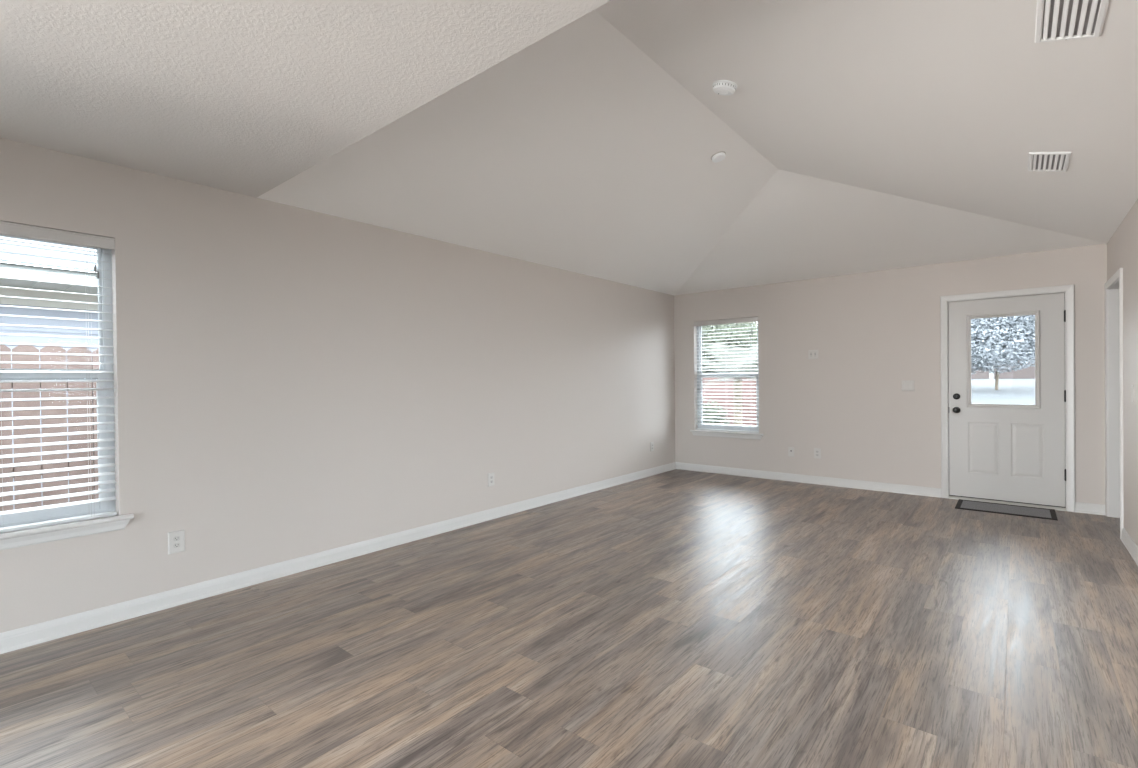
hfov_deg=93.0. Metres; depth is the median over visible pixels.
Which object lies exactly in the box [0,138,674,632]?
wall
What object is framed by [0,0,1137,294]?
ceiling
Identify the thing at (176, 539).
wall outlet
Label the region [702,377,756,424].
fence
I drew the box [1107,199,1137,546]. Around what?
wall
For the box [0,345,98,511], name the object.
fence
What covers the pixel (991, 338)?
leafy tree
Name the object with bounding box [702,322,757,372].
leafy tree
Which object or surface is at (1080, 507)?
baseboard
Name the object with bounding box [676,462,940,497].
baseboard
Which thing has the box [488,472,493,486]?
wall outlet
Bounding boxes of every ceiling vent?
[1028,152,1071,171]
[1035,0,1108,42]
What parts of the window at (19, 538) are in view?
sash, sash, sill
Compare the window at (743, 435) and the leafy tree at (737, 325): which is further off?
the leafy tree at (737, 325)
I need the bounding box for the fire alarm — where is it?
[711,151,725,162]
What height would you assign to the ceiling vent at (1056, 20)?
0.058 m
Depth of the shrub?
12.61 m
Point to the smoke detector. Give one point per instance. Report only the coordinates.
(721, 87)
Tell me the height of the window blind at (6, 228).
1.481 m
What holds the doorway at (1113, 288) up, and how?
in the wall at (1122, 247)
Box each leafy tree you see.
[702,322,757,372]
[971,315,1034,389]
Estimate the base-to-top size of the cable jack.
0.115 m
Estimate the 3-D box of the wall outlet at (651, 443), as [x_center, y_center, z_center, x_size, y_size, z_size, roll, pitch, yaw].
[1.099,0.827,7.125,0.009,0.122,0.078,0,1,40]
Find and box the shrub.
[703,398,730,425]
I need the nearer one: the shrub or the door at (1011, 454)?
the door at (1011, 454)
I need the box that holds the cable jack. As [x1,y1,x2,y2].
[788,447,793,456]
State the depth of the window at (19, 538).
2.85 m
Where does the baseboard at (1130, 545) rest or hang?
attached to the wall at (1122, 247)
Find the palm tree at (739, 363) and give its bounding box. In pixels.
[702,343,757,424]
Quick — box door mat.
[955,499,1057,520]
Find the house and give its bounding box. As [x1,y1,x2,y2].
[971,347,1034,378]
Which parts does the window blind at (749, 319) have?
ladder cord, ladder cord, rail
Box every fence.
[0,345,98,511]
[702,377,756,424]
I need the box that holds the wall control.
[808,350,817,358]
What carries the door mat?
on the floor
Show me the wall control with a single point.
(812, 354)
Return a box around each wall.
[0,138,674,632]
[674,243,1106,504]
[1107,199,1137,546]
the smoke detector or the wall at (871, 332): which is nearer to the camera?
the smoke detector
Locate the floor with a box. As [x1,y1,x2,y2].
[0,469,1137,767]
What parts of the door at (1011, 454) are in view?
knob, lite frame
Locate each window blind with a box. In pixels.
[0,221,116,532]
[694,317,758,432]
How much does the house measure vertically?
3.880 m
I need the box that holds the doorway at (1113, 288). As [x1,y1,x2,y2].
[1104,268,1123,538]
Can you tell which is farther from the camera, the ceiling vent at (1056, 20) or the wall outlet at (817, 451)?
the wall outlet at (817, 451)
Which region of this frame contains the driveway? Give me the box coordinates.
[727,379,1034,426]
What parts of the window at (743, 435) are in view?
sill, sash, sash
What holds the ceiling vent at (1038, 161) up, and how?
in the ceiling
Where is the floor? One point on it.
(676, 618)
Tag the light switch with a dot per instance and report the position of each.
(907, 385)
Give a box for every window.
[0,235,133,549]
[690,322,762,439]
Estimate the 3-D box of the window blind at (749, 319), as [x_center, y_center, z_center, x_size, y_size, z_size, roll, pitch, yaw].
[2.080,-0.112,7.154,0.886,1.481,0.078,0,1,40]
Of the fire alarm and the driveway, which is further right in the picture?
the driveway
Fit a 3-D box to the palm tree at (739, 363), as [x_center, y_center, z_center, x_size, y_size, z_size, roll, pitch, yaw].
[3.744,0.209,11.928,3.057,2.427,2.901,0,1,40]
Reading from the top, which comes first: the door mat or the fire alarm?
the fire alarm
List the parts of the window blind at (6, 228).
ladder cord, rail, ladder cord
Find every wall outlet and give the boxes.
[168,529,184,554]
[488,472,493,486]
[650,442,653,450]
[814,448,820,458]
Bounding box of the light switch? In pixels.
[901,380,913,390]
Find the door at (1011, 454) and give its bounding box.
[940,284,1074,511]
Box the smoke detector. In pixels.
[713,80,737,95]
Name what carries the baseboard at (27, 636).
attached to the wall at (291, 382)
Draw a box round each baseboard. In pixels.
[0,462,675,653]
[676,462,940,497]
[1075,502,1104,514]
[1121,528,1137,565]
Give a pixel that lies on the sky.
(10, 245)

